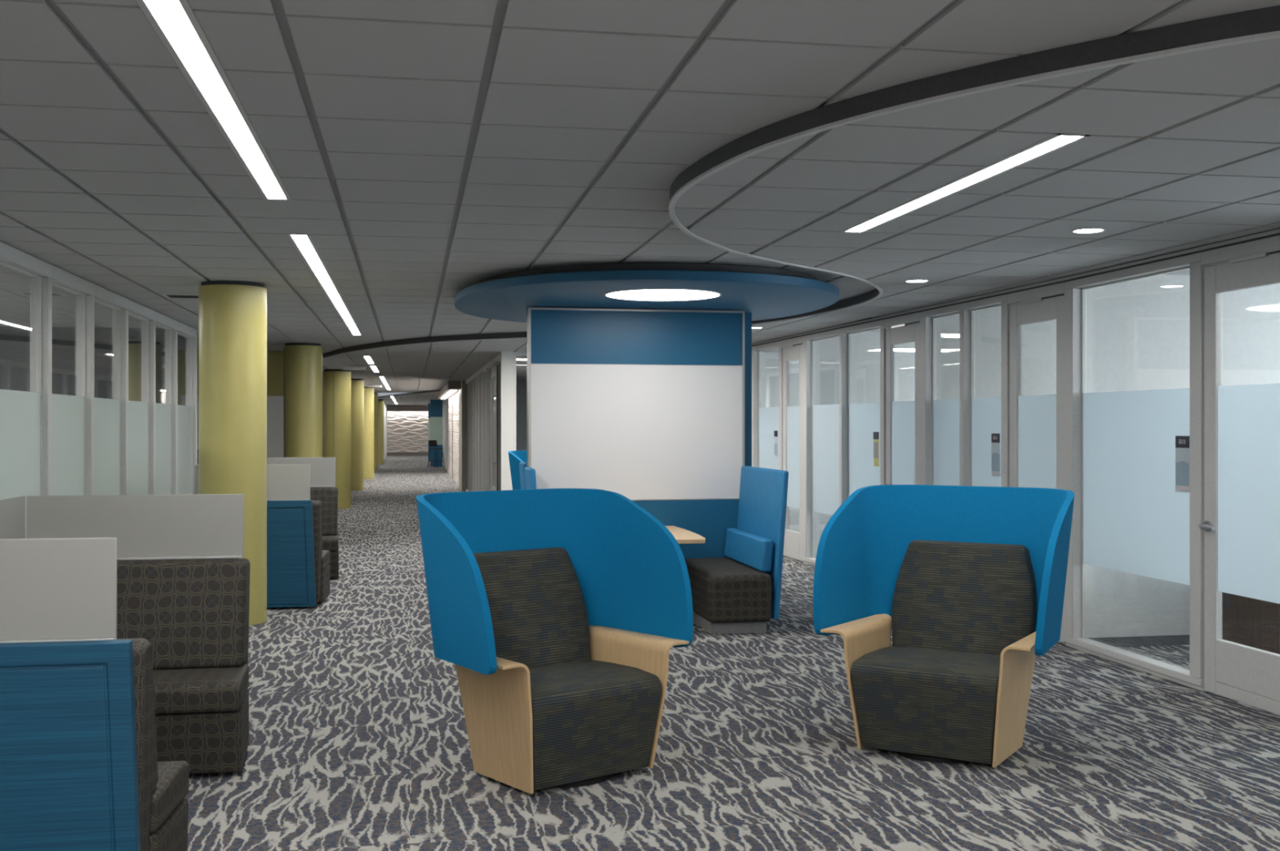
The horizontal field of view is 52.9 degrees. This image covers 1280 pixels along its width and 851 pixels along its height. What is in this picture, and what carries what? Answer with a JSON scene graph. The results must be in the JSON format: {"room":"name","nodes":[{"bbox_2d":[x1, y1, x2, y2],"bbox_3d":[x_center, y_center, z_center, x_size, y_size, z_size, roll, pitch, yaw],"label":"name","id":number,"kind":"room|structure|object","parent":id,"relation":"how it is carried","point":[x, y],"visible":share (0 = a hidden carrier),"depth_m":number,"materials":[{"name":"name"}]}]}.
{"room":"office lounge area","nodes":[
{"label":"office lounge area","id":0,"kind":"room"},
{"bbox_2d":[0,326,185,405],"bbox_3d":[-7.593,0.223,15.007,4.340,2.755,0.120,0,0,-10],"label":"wall","id":1,"kind":"structure","parent":0,"point":[15,341],"depth_m":15.11,"materials":[{"name":"glass"}]},
{"bbox_2d":[177,321,197,493],"bbox_3d":[-5.271,0.225,14.808,0.120,2.751,1.330,0,0,-10],"label":"window","id":2,"kind":"structure","parent":1,"relation":"in","point":[187,414],"depth_m":15.35,"materials":[{"name":"glass"}]},
{"bbox_2d":[197,350,283,395],"bbox_3d":[-7.885,0.223,19.592,5.380,2.755,0.150,0,0,-10],"label":"wall","id":3,"kind":"structure","parent":0,"point":[274,358],"depth_m":19.91,"materials":[{"name":"yellow paint"}]},
{"bbox_2d":[197,395,283,457],"bbox_3d":[-6.244,0.095,19.787,1.880,1.110,0.035,0,0,-10],"label":"whiteboard","id":4,"kind":"object","parent":3,"relation":"attached to","point":[274,403],"visible":0.02,"depth_m":19.88,"materials":[{"name":"white laminate"}]},
{"bbox_2d":[383,402,386,459],"bbox_3d":[-12.688,0.223,62.238,0.670,2.755,13.000,0,0,-10],"label":"wall","id":5,"kind":"structure","parent":0,"point":[384,404],"depth_m":61.99,"materials":[{"name":"white paint"}]},
{"bbox_2d":[386,411,428,452],"bbox_3d":[-12.194,0.335,68.419,2.500,2.170,0.105,0,0,-10],"label":"wall","id":6,"kind":"structure","parent":0,"point":[406,431],"depth_m":68.36,"materials":[{"name":"beige stone"}]},
{"bbox_2d":[386,404,428,410],"bbox_3d":[-12.155,-0.920,68.226,2.510,0.320,0.600,0,0,-10],"label":"trim","id":7,"kind":"structure","parent":6,"relation":"attached to","point":[389,407],"depth_m":67.90,"materials":[{"name":"grey paint"}]},
{"bbox_2d":[386,410,428,455],"bbox_3d":[-12.096,0.223,68.439,2.900,2.755,0.400,0,0,-10],"label":"wall surround","id":8,"kind":"object","parent":6,"relation":"attached to","point":[388,453],"visible":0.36,"depth_m":68.25,"materials":[{"name":"beige paint"}]},
{"bbox_2d":[377,389,442,404],"bbox_3d":[-9.898,-1.113,53.592,3.827,0.082,31.004,0,0,-10],"label":"ceiling","id":9,"kind":"structure","parent":0,"point":[420,397],"depth_m":50.75,"materials":[{"name":"tile"}]},
{"bbox_2d":[442,398,448,469],"bbox_3d":[-8.789,0.223,56.942,0.140,2.755,24.800,0,0,-10],"label":"wall","id":10,"kind":"structure","parent":0,"point":[444,400],"depth_m":48.41,"materials":[{"name":"white paint"}]},
{"bbox_2d":[447,391,458,485],"bbox_3d":[-5.593,0.350,38.670,0.085,2.500,12.200,0,0,-10],"label":"wall","id":11,"kind":"structure","parent":0,"point":[454,399],"depth_m":38.10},
{"bbox_2d":[452,403,453,478],"bbox_3d":[-5.683,0.450,38.933,0.020,2.300,0.250,0,0,-10],"label":"trim","id":12,"kind":"structure","parent":11,"relation":"attached to","point":[452,403],"depth_m":38.81,"materials":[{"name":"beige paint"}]},
{"bbox_2d":[458,380,467,491],"bbox_3d":[-4.322,0.260,31.643,0.200,2.680,1.980,0,0,-10],"label":"wall","id":13,"kind":"structure","parent":0,"point":[463,392],"depth_m":30.67,"materials":[{"name":"beige paint"}]},
{"bbox_2d":[441,389,456,398],"bbox_3d":[-5.639,-0.892,37.696,0.140,0.015,10.400,0,0,-10],"label":"light","id":14,"kind":"object","parent":13,"relation":"attached to","point":[451,391],"visible":0.89,"depth_m":36.19,"materials":[{"name":"white plastic"}]},
{"bbox_2d":[438,381,461,398],"bbox_3d":[-5.455,-0.990,37.120,0.500,0.180,11.800,0,0,-10],"label":"trim","id":15,"kind":"structure","parent":13,"relation":"attached to","point":[455,385],"depth_m":32.49,"materials":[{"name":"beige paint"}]},
{"bbox_2d":[466,378,470,491],"bbox_3d":[-3.998,0.262,30.086,0.110,2.676,1.200,0,0,-10],"label":"window","id":16,"kind":"structure","parent":13,"relation":"in","point":[467,382],"depth_m":29.49,"materials":[{"name":"white paint"}]},
{"bbox_2d":[467,377,472,491],"bbox_3d":[-3.787,0.262,28.905,0.110,2.676,1.200,0,0,-10],"label":"window","id":17,"kind":"structure","parent":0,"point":[468,379],"depth_m":28.31,"materials":[{"name":"white paint"}]},
{"bbox_2d":[470,375,475,491],"bbox_3d":[-3.575,0.262,27.724,0.110,2.676,1.200,0,0,-10],"label":"window","id":18,"kind":"structure","parent":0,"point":[471,376],"depth_m":27.13,"materials":[{"name":"white paint"}]},
{"bbox_2d":[472,372,478,491],"bbox_3d":[-3.364,0.262,26.543,0.110,2.676,1.200,0,0,-10],"label":"window","id":19,"kind":"structure","parent":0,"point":[474,374],"depth_m":25.95,"materials":[{"name":"white paint"}]},
{"bbox_2d":[475,369,481,490],"bbox_3d":[-3.152,0.262,25.361,0.110,2.676,1.200,0,0,-10],"label":"window","id":20,"kind":"structure","parent":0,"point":[477,374],"depth_m":24.77,"materials":[{"name":"white paint"}]},
{"bbox_2d":[479,367,484,490],"bbox_3d":[-2.941,0.262,24.180,0.110,2.676,1.200,0,0,-10],"label":"window","id":21,"kind":"structure","parent":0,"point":[481,371],"depth_m":23.59,"materials":[{"name":"white paint"}]},
{"bbox_2d":[482,364,488,490],"bbox_3d":[-2.729,0.262,22.999,0.110,2.676,1.200,0,0,-10],"label":"window","id":22,"kind":"structure","parent":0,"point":[485,369],"depth_m":22.41,"materials":[{"name":"white paint"}]},
{"bbox_2d":[500,351,513,489],"bbox_3d":[-1.944,0.260,18.812,0.180,2.680,0.120,0,0,-10],"label":"wall","id":23,"kind":"structure","parent":0,"point":[506,357],"depth_m":18.75,"materials":[{"name":"white paint"}]},
{"bbox_2d":[495,352,500,489],"bbox_3d":[-2.095,0.262,19.455,0.110,2.676,1.200,0,0,-10],"label":"window","id":24,"kind":"structure","parent":23,"relation":"in","point":[497,357],"depth_m":19.87,"materials":[{"name":"glass"}]},
{"bbox_2d":[513,351,527,450],"bbox_3d":[-0.433,0.262,19.077,2.890,2.676,0.110,0,0,-10],"label":"window","id":25,"kind":"structure","parent":23,"relation":"in","point":[515,353],"depth_m":18.77,"materials":[{"name":"grey metal"}]},
{"bbox_2d":[515,379,527,450],"bbox_3d":[-1.093,0.223,25.176,3.880,2.755,12.250,0,0,-10],"label":"wall","id":26,"kind":"structure","parent":0,"point":[521,384],"depth_m":30.98,"materials":[{"name":"grey paint"}]},
{"bbox_2d":[486,360,491,490],"bbox_3d":[-2.518,0.262,21.818,0.110,2.676,1.200,0,0,-10],"label":"window","id":27,"kind":"structure","parent":26,"relation":"in","point":[488,364],"depth_m":22.29,"materials":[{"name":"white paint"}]},
{"bbox_2d":[490,356,498,490],"bbox_3d":[-2.332,0.256,20.632,0.161,2.664,1.200,0,0,-10],"label":"door","id":28,"kind":"structure","parent":26,"relation":"in","point":[494,365],"depth_m":20.50,"materials":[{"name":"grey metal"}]},
{"bbox_2d":[0,0,1279,392],"bbox_3d":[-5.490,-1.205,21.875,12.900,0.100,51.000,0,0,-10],"label":"ceiling","id":29,"kind":"structure","parent":0,"point":[428,151],"depth_m":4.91,"materials":[{"name":"tile"}]},
{"bbox_2d":[161,293,198,298],"bbox_3d":[-4.064,-1.156,11.494,0.350,0.014,0.320,0,0,-10],"label":"ceiling vent","id":30,"kind":"object","parent":29,"relation":"in","point":[168,295],"visible":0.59,"depth_m":11.46,"materials":[{"name":"grey metal"}]},
{"bbox_2d":[135,0,291,199],"bbox_3d":[-1.367,-1.184,3.865,0.136,0.062,5.484,0,0,-10],"label":"ceiling light","id":31,"kind":"object","parent":29,"relation":"attached to","point":[175,22],"visible":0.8,"depth_m":4.37,"materials":[{"name":"white plastic"}]},
{"bbox_2d":[286,233,362,334],"bbox_3d":[-2.840,-1.184,12.094,0.136,0.062,8.784,0,0,-10],"label":"ceiling light","id":32,"kind":"object","parent":29,"relation":"attached to","point":[304,244],"visible":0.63,"depth_m":9.95,"materials":[{"name":"white plastic"}]},
{"bbox_2d":[342,364,365,369],"bbox_3d":[-5.122,-1.037,23.058,0.400,0.084,0.100,0,0,-10],"label":"sign box","id":33,"kind":"object","parent":29,"relation":"hanging from","point":[353,366],"visible":1,"depth_m":23.03,"materials":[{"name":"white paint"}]},
{"bbox_2d":[362,355,375,364],"bbox_3d":[-4.486,-1.109,21.293,0.136,0.062,2.494,0,0,-10],"label":"ceiling light","id":34,"kind":"object","parent":29,"relation":"attached to","point":[369,360],"visible":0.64,"depth_m":21.24,"materials":[{"name":"white plastic"}]},
{"bbox_2d":[364,355,373,363],"bbox_3d":[-4.486,-1.093,21.293,0.092,0.014,2.467,0,0,-10],"label":"diffuser","id":35,"kind":"object","parent":34,"relation":"attached to","point":[368,359],"depth_m":21.24,"materials":[{"name":"white plastic"}]},
{"bbox_2d":[367,384,382,386],"bbox_3d":[-7.448,-1.112,36.052,0.400,0.084,0.100,0,0,-10],"label":"sign box","id":36,"kind":"object","parent":29,"relation":"hanging from","point":[368,385],"visible":1,"depth_m":36.02,"materials":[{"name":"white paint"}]},
{"bbox_2d":[368,365,380,372],"bbox_3d":[-5.094,-1.109,24.689,0.136,0.062,2.794,0,0,-10],"label":"ceiling light","id":37,"kind":"object","parent":29,"relation":"attached to","point":[375,369],"visible":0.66,"depth_m":24.60,"materials":[{"name":"white plastic"}]},
{"bbox_2d":[370,365,377,371],"bbox_3d":[-5.094,-1.093,24.689,0.092,0.014,2.767,0,0,-10],"label":"diffuser","id":38,"kind":"object","parent":37,"relation":"attached to","point":[374,368],"depth_m":24.51,"materials":[{"name":"white plastic"}]},
{"bbox_2d":[378,376,391,390],"bbox_3d":[-7.138,-1.184,36.107,0.136,0.062,11.594,0,0,-10],"label":"ceiling light","id":39,"kind":"object","parent":29,"relation":"attached to","point":[383,379],"visible":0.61,"depth_m":34.82,"materials":[{"name":"white plastic"}]},
{"bbox_2d":[454,262,839,322],"bbox_3d":[0.008,-1.078,11.024,3.160,0.140,4.120,0,0,-10],"label":"ceiling canopy","id":40,"kind":"object","parent":29,"relation":"attached to","point":[765,292],"visible":0.85,"depth_m":9.71,"materials":[{"name":"blue paint"}]},
{"bbox_2d":[606,288,719,300],"bbox_3d":[0.177,-1.013,9.967,0.879,0.006,0.879,0,0,-10],"label":"round lamp","id":41,"kind":"object","parent":40,"relation":"on","point":[611,294],"depth_m":9.91,"materials":[{"name":"white plastic"}]},
{"bbox_2d":[904,279,929,282],"bbox_3d":[2.064,-1.080,9.584,0.184,0.012,0.184,0,0,-10],"label":"recessed light","id":42,"kind":"object","parent":29,"relation":"in","point":[908,280],"visible":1,"depth_m":9.58,"materials":[{"name":"white plastic"}]},
{"bbox_2d":[840,133,1091,232],"bbox_3d":[1.399,-1.109,5.977,0.136,0.062,2.439,0,0,-10],"label":"ceiling light","id":43,"kind":"object","parent":29,"relation":"attached to","point":[1057,141],"visible":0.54,"depth_m":5.63,"materials":[{"name":"white plastic"}]},
{"bbox_2d":[1071,226,1106,233],"bbox_3d":[2.478,-1.080,7.103,0.184,0.012,0.184,0,0,-10],"label":"recessed light","id":44,"kind":"object","parent":29,"relation":"in","point":[1093,229],"visible":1,"depth_m":7.11,"materials":[{"name":"white plastic"}]},
{"bbox_2d":[183,455,1279,850],"bbox_3d":[-4.601,1.650,34.225,19.000,0.100,75.000,0,0,-10],"label":"floor","id":45,"kind":"structure","parent":0,"point":[358,737],"depth_m":6.20,"materials":[{"name":"carpet"}]},
{"bbox_2d":[0,495,25,538],"bbox_3d":[-2.843,0.963,5.093,0.097,1.235,2.428,0,0,-10],"label":"partition panel","id":46,"kind":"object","parent":45,"relation":"on","point":[12,510],"depth_m":6.09,"materials":[{"name":"fabric"}]},
{"bbox_2d":[0,241,52,538],"bbox_3d":[-4.154,0.225,8.564,0.120,2.751,1.263,0,0,-10],"label":"window","id":47,"kind":"structure","parent":45,"relation":"on","point":[25,416],"depth_m":8.91,"materials":[{"name":"white glass"}]},
{"bbox_2d":[51,265,94,495],"bbox_3d":[-4.375,0.225,9.803,0.120,2.751,1.254,0,0,-10],"label":"window","id":48,"kind":"structure","parent":45,"relation":"on","point":[73,416],"depth_m":10.21,"materials":[{"name":"white glass"}]},
{"bbox_2d":[0,537,189,850],"bbox_3d":[-2.063,0.963,4.103,1.095,1.235,0.628,0,0,-10],"label":"bench","id":49,"kind":"object","parent":45,"relation":"on","point":[80,769],"visible":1,"depth_m":3.87,"materials":[{"name":"fabric"}]},
{"bbox_2d":[150,760,189,832],"bbox_3d":[-2.062,1.227,4.201,1.060,0.134,0.436,0,0,-10],"label":"seat cushion","id":50,"kind":"object","parent":49,"relation":"on","point":[169,790],"depth_m":4.27,"materials":[{"name":"fabric"}]},
{"bbox_2d":[93,283,128,494],"bbox_3d":[-4.599,0.225,11.050,0.120,2.751,1.281,0,0,-10],"label":"window","id":51,"kind":"structure","parent":45,"relation":"on","point":[111,415],"depth_m":11.46,"materials":[{"name":"white glass"}]},
{"bbox_2d":[26,493,249,773],"bbox_3d":[-2.418,0.963,6.116,1.095,1.235,0.837,0,0,-10],"label":"bench","id":52,"kind":"object","parent":45,"relation":"on","point":[183,582],"visible":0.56,"depth_m":6.27,"materials":[{"name":"fabric"}]},
{"bbox_2d":[152,662,248,714],"bbox_3d":[-2.378,1.227,5.994,1.060,0.134,0.582,0,0,-10],"label":"seat cushion","id":53,"kind":"object","parent":52,"relation":"on","point":[180,688],"depth_m":5.81,"materials":[{"name":"fabric"}]},
{"bbox_2d":[128,298,155,494],"bbox_3d":[-4.824,0.225,12.307,0.120,2.751,1.272,0,0,-10],"label":"window","id":54,"kind":"structure","parent":45,"relation":"on","point":[141,415],"depth_m":12.74,"materials":[{"name":"white glass"}]},
{"bbox_2d":[155,311,177,494],"bbox_3d":[-5.045,0.225,13.543,0.120,2.751,1.240,0,0,-10],"label":"window","id":55,"kind":"structure","parent":45,"relation":"on","point":[166,413],"depth_m":14.04,"materials":[{"name":"glass"}]},
{"bbox_2d":[194,463,198,493],"bbox_3d":[-4.171,0.963,12.510,0.097,1.235,2.498,0,0,-10],"label":"wall","id":56,"kind":"structure","parent":45,"relation":"on","point":[197,464],"depth_m":11.29,"materials":[{"name":"fabric"}]},
{"bbox_2d":[198,280,266,625],"bbox_3d":[-3.318,0.223,10.479,0.532,2.754,0.532,0,0,-10],"label":"round column","id":57,"kind":"structure","parent":45,"relation":"on","point":[233,314],"depth_m":10.27,"materials":[{"name":"yellow paint"}]},
{"bbox_2d":[195,464,330,607],"bbox_3d":[-3.370,0.963,11.550,1.095,1.235,0.837,0,0,-10],"label":"bench","id":58,"kind":"object","parent":45,"relation":"on","point":[298,566],"visible":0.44,"depth_m":11.20,"materials":[{"name":"fabric"}]},
{"bbox_2d":[320,550,330,569],"bbox_3d":[-3.375,1.227,11.679,1.060,0.134,0.582,0,0,-10],"label":"seat cushion","id":59,"kind":"object","parent":58,"relation":"on","point":[326,554],"depth_m":11.72,"materials":[{"name":"fabric"}]},
{"bbox_2d":[283,342,322,457],"bbox_3d":[-4.770,0.223,18.194,0.532,2.754,0.532,0,0,-10],"label":"round column","id":60,"kind":"structure","parent":45,"relation":"on","point":[302,362],"depth_m":17.97,"materials":[{"name":"yellow paint"}]},
{"bbox_2d":[266,457,338,577],"bbox_3d":[-3.722,0.963,13.573,1.095,1.235,0.837,0,0,-10],"label":"bench","id":61,"kind":"object","parent":45,"relation":"on","point":[323,489],"visible":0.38,"depth_m":13.79,"materials":[{"name":"fabric"}]},
{"bbox_2d":[322,534,338,551],"bbox_3d":[-3.682,1.227,13.451,1.060,0.134,0.582,0,0,-10],"label":"seat cushion","id":62,"kind":"object","parent":61,"relation":"on","point":[330,542],"depth_m":13.26,"materials":[{"name":"fabric"}]},
{"bbox_2d":[322,368,351,508],"bbox_3d":[-5.861,0.264,24.856,0.532,2.673,0.532,0,0,-10],"label":"round column","id":63,"kind":"structure","parent":45,"relation":"on","point":[336,383],"depth_m":24.64,"materials":[{"name":"yellow paint"}]},
{"bbox_2d":[351,378,364,490],"bbox_3d":[-7.112,0.223,31.845,0.532,2.754,0.532,0,0,-10],"label":"round column","id":64,"kind":"structure","parent":45,"relation":"on","point":[357,384],"depth_m":31.63,"materials":[{"name":"yellow paint"}]},
{"bbox_2d":[364,386,373,479],"bbox_3d":[-8.268,0.223,38.648,0.532,2.754,0.532,0,0,-10],"label":"round column","id":65,"kind":"structure","parent":45,"relation":"on","point":[368,391],"depth_m":38.43,"materials":[{"name":"yellow paint"}]},
{"bbox_2d":[373,392,377,470],"bbox_3d":[-9.586,0.223,45.726,0.532,2.754,0.532,0,0,-10],"label":"round column","id":66,"kind":"structure","parent":45,"relation":"on","point":[375,394],"depth_m":45.58,"materials":[{"name":"yellow paint"}]},
{"bbox_2d":[377,399,383,463],"bbox_3d":[-10.911,0.264,53.413,0.532,2.673,0.532,0,0,-10],"label":"round column","id":67,"kind":"structure","parent":45,"relation":"on","point":[380,402],"depth_m":53.21,"materials":[{"name":"yellow paint"}]},
{"bbox_2d":[428,403,430,460],"bbox_3d":[-9.304,0.300,57.917,0.470,2.600,0.300,0,0,-10],"label":"wall","id":68,"kind":"structure","parent":45,"relation":"on","point":[428,403],"depth_m":57.75,"materials":[{"name":"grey paint"}]},
{"bbox_2d":[430,399,442,466],"bbox_3d":[-7.924,0.300,50.037,0.470,2.600,0.300,0,0,-10],"label":"wall","id":69,"kind":"structure","parent":45,"relation":"on","point":[436,405],"depth_m":49.89,"materials":[{"name":"blue paint"}]},
{"bbox_2d":[427,440,444,467],"bbox_3d":[-7.744,1.081,48.811,0.496,1.042,0.468,0,0,45],"label":"bar stool","id":70,"kind":"object","parent":45,"relation":"on","point":[432,442],"visible":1,"depth_m":48.81,"materials":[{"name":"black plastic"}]},
{"bbox_2d":[508,450,527,489],"bbox_3d":[-1.059,0.960,16.231,1.163,1.280,0.841,0,0,-38],"label":"bench","id":71,"kind":"object","parent":45,"relation":"on","point":[515,457],"visible":0.07,"depth_m":16.00,"materials":[{"name":"fabric"}]},
{"bbox_2d":[519,462,527,488],"bbox_3d":[-0.803,0.975,12.149,0.641,1.250,0.500,0,0,-10],"label":"cushion","id":72,"kind":"object","parent":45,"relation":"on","point":[522,464],"visible":0.1,"depth_m":12.01,"materials":[{"name":"blue fabric"}]},
{"bbox_2d":[524,466,536,488],"bbox_3d":[-0.622,0.975,10.738,0.641,1.250,0.520,0,0,-10],"label":"cushion","id":73,"kind":"object","parent":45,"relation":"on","point":[530,473],"visible":0.13,"depth_m":10.47,"materials":[{"name":"blue fabric"}]},
{"bbox_2d":[416,488,693,794],"bbox_3d":[-0.433,0.960,6.009,1.163,1.280,0.841,0,0,-38],"label":"chair","id":74,"kind":"object","parent":45,"relation":"on","point":[558,614],"visible":1,"depth_m":6.05,"materials":[{"name":"blue fabric"}]},
{"bbox_2d":[472,546,591,667],"bbox_3d":[-0.567,0.891,6.178,0.732,0.567,0.259,0,0,-38],"label":"cushion","id":75,"kind":"object","parent":74,"relation":"on","point":[538,610],"depth_m":6.18,"materials":[{"name":"fabric"}]},
{"bbox_2d":[528,659,662,790],"bbox_3d":[-0.354,1.351,5.911,0.726,0.439,0.581,0,0,-38],"label":"seat cushion","id":76,"kind":"object","parent":74,"relation":"on","point":[590,721],"depth_m":5.72,"materials":[{"name":"fabric"}]},
{"bbox_2d":[527,306,751,558],"bbox_3d":[-0.033,0.297,11.522,2.005,2.606,0.804,0,0,-10],"label":"wall","id":77,"kind":"structure","parent":45,"relation":"on","point":[652,408],"depth_m":11.14,"materials":[{"name":"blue paint"}]},
{"bbox_2d":[665,525,705,543],"bbox_3d":[0.088,1.235,10.462,0.700,0.730,1.325,0,0,-10],"label":"table","id":78,"kind":"object","parent":45,"relation":"on","point":[682,535],"visible":0.26,"depth_m":10.11,"materials":[{"name":"brown wood"}]},
{"bbox_2d":[684,465,788,633],"bbox_3d":[0.726,0.975,10.507,0.641,1.250,1.330,0,0,-10],"label":"bench","id":79,"kind":"object","parent":45,"relation":"on","point":[740,592],"visible":0.89,"depth_m":9.99,"materials":[{"name":"blue fabric"}]},
{"bbox_2d":[724,528,773,571],"bbox_3d":[0.885,1.014,10.576,0.105,0.248,1.210,0,0,-10],"label":"cushion","id":80,"kind":"object","parent":79,"relation":"on","point":[750,548],"depth_m":10.38,"materials":[{"name":"blue fabric"}]},
{"bbox_2d":[813,484,1074,767],"bbox_3d":[1.546,0.960,6.428,1.163,1.280,0.841,0,0,31],"label":"chair","id":81,"kind":"object","parent":45,"relation":"on","point":[968,581],"visible":1,"depth_m":6.49,"materials":[{"name":"fabric"}]},
{"bbox_2d":[851,645,1000,764],"bbox_3d":[1.480,1.351,6.321,0.726,0.439,0.581,0,0,32],"label":"seat cushion","id":82,"kind":"object","parent":81,"relation":"on","point":[929,703],"depth_m":6.11,"materials":[{"name":"fabric"}]},
{"bbox_2d":[892,539,1036,655],"bbox_3d":[1.658,0.891,6.612,0.732,0.567,0.259,0,0,32],"label":"cushion","id":83,"kind":"object","parent":81,"relation":"on","point":[967,596],"depth_m":6.56,"materials":[{"name":"fabric"}]},
{"bbox_2d":[1197,228,1279,715],"bbox_3d":[3.481,0.256,7.284,0.161,2.664,0.914,0,0,-10],"label":"door","id":84,"kind":"structure","parent":45,"relation":"on","point":[1241,526],"depth_m":7.40,"materials":[{"name":"white glass"}]},
{"bbox_2d":[1222,591,1279,653],"bbox_3d":[5.062,1.232,8.840,1.920,0.735,0.720,0,0,-10],"label":"office desk","id":85,"kind":"object","parent":45,"relation":"on","point":[1246,620],"visible":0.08,"depth_m":8.69,"materials":[{"name":"brown wood"}]},
{"bbox_2d":[760,351,799,531],"bbox_3d":[3.039,0.240,19.592,3.914,2.720,0.100,0,0,-10],"label":"wall","id":86,"kind":"structure","parent":0,"point":[769,360],"depth_m":19.36,"materials":[{"name":"paint"}]},
{"bbox_2d":[751,337,790,555],"bbox_3d":[1.426,0.262,17.476,0.110,2.676,3.502,0,0,-12],"label":"window","id":87,"kind":"structure","parent":86,"relation":"in","point":[765,420],"depth_m":16.65,"materials":[{"name":"white glass"}]},
{"bbox_2d":[773,430,777,457],"bbox_3d":[1.712,0.240,16.208,0.006,0.350,0.150,0,0,-10],"label":"room sign","id":88,"kind":"object","parent":87,"relation":"attached to","point":[775,432],"visible":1,"depth_m":16.19,"materials":[{"name":"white plastic"}]},
{"bbox_2d":[774,442,777,455],"bbox_3d":[1.713,0.297,16.206,0.001,0.155,0.134,0,0,-10],"label":"picture","id":89,"kind":"object","parent":88,"relation":"on","point":[775,443],"depth_m":16.20,"materials":[{"name":"blue"}]},
{"bbox_2d":[751,227,1279,346],"bbox_3d":[2.474,-1.066,12.177,0.120,0.052,14.304,0,0,-11],"label":"trim","id":90,"kind":"structure","parent":86,"relation":"attached to","point":[1277,233],"depth_m":9.26,"materials":[{"name":"grey metal"}]},
{"bbox_2d":[815,331,915,557],"bbox_3d":[3.880,0.240,15.283,3.777,2.720,0.100,0,0,-10],"label":"wall","id":91,"kind":"structure","parent":0,"point":[865,345],"depth_m":14.99,"materials":[{"name":"paint"}]},
{"bbox_2d":[781,333,803,560],"bbox_3d":[1.842,0.256,15.382,0.161,2.664,0.769,0,0,-12],"label":"door","id":92,"kind":"structure","parent":91,"relation":"in","point":[792,348],"depth_m":15.40,"materials":[{"name":"white glass"}]},
{"bbox_2d":[802,315,885,565],"bbox_3d":[2.198,0.262,13.820,0.110,2.676,2.432,0,0,-12],"label":"window","id":93,"kind":"structure","parent":91,"relation":"in","point":[838,460],"depth_m":14.09,"materials":[{"name":"white glass"}]},
{"bbox_2d":[873,431,879,466],"bbox_3d":[2.388,0.240,13.007,0.006,0.350,0.146,0,0,-10],"label":"room sign","id":94,"kind":"object","parent":93,"relation":"attached to","point":[876,443],"visible":1,"depth_m":13.00,"materials":[{"name":"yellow plastic"}]},
{"bbox_2d":[873,441,878,457],"bbox_3d":[2.388,0.250,13.007,0.001,0.160,0.130,0,0,-10],"label":"picture","id":95,"kind":"object","parent":94,"relation":"attached to","point":[875,443],"depth_m":13.01,"materials":[{"name":"grey paper"}]},
{"bbox_2d":[919,289,1009,486],"bbox_3d":[2.792,0.262,11.008,0.110,2.676,1.658,0,0,-12],"label":"window","id":96,"kind":"structure","parent":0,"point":[956,446],"depth_m":10.95,"materials":[{"name":"white glass"}]},
{"bbox_2d":[991,433,999,475],"bbox_3d":[2.911,0.240,10.528,0.007,0.350,0.150,0,0,-10],"label":"room sign","id":97,"kind":"object","parent":96,"relation":"attached to","point":[995,437],"visible":1,"depth_m":10.51,"materials":[{"name":"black plastic"}]},
{"bbox_2d":[991,452,999,471],"bbox_3d":[2.912,0.297,10.527,0.001,0.155,0.134,0,0,-10],"label":"picture","id":98,"kind":"object","parent":97,"relation":"on","point":[995,455],"depth_m":10.53,"materials":[{"name":"blue"}]},
{"bbox_2d":[936,306,1056,399],"bbox_3d":[4.502,0.240,12.092,3.677,2.720,0.100,0,0,-10],"label":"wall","id":99,"kind":"structure","parent":0,"point":[1038,340],"depth_m":11.82,"materials":[{"name":"paint"}]},
{"bbox_2d":[884,308,919,484],"bbox_3d":[2.510,0.256,12.220,0.161,2.664,0.829,0,0,-12],"label":"door","id":100,"kind":"structure","parent":99,"relation":"in","point":[902,417],"depth_m":12.25,"materials":[{"name":"white glass"}]},
{"bbox_2d":[1085,274,1279,637],"bbox_3d":[4.979,0.240,9.628,3.605,2.720,0.100,0,0,-10],"label":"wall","id":101,"kind":"structure","parent":0,"point":[1138,330],"depth_m":9.36,"materials":[{"name":"paint"}]},
{"bbox_2d":[1007,277,1065,643],"bbox_3d":[3.024,0.256,9.772,0.161,2.664,0.857,0,0,-12],"label":"door","id":102,"kind":"structure","parent":101,"relation":"in","point":[1036,421],"depth_m":9.77,"materials":[{"name":"white glass"}]},
{"bbox_2d":[1063,246,1205,691],"bbox_3d":[3.280,0.262,8.547,0.110,2.676,1.643,0,0,-10],"label":"window","id":103,"kind":"structure","parent":101,"relation":"in","point":[1129,515],"depth_m":8.57,"materials":[{"name":"white glass"}]},
{"bbox_2d":[1175,435,1189,492],"bbox_3d":[3.388,0.240,8.034,0.007,0.350,0.150,0,0,-10],"label":"room sign","id":104,"kind":"object","parent":103,"relation":"attached to","point":[1182,455],"visible":0.98,"depth_m":8.03,"materials":[{"name":"black plastic"}]},
{"bbox_2d":[1176,460,1188,485],"bbox_3d":[3.389,0.297,8.032,0.001,0.155,0.134,0,0,-10],"label":"picture","id":105,"kind":"object","parent":104,"relation":"on","point":[1182,466],"depth_m":8.03,"materials":[{"name":"blue"}]},
{"bbox_2d":[1088,634,1189,646],"bbox_3d":[4.992,1.565,9.572,3.600,0.070,0.015,0,0,-10],"label":"baseboard","id":106,"kind":"structure","parent":101,"relation":"attached to","point":[1181,639],"depth_m":9.33,"materials":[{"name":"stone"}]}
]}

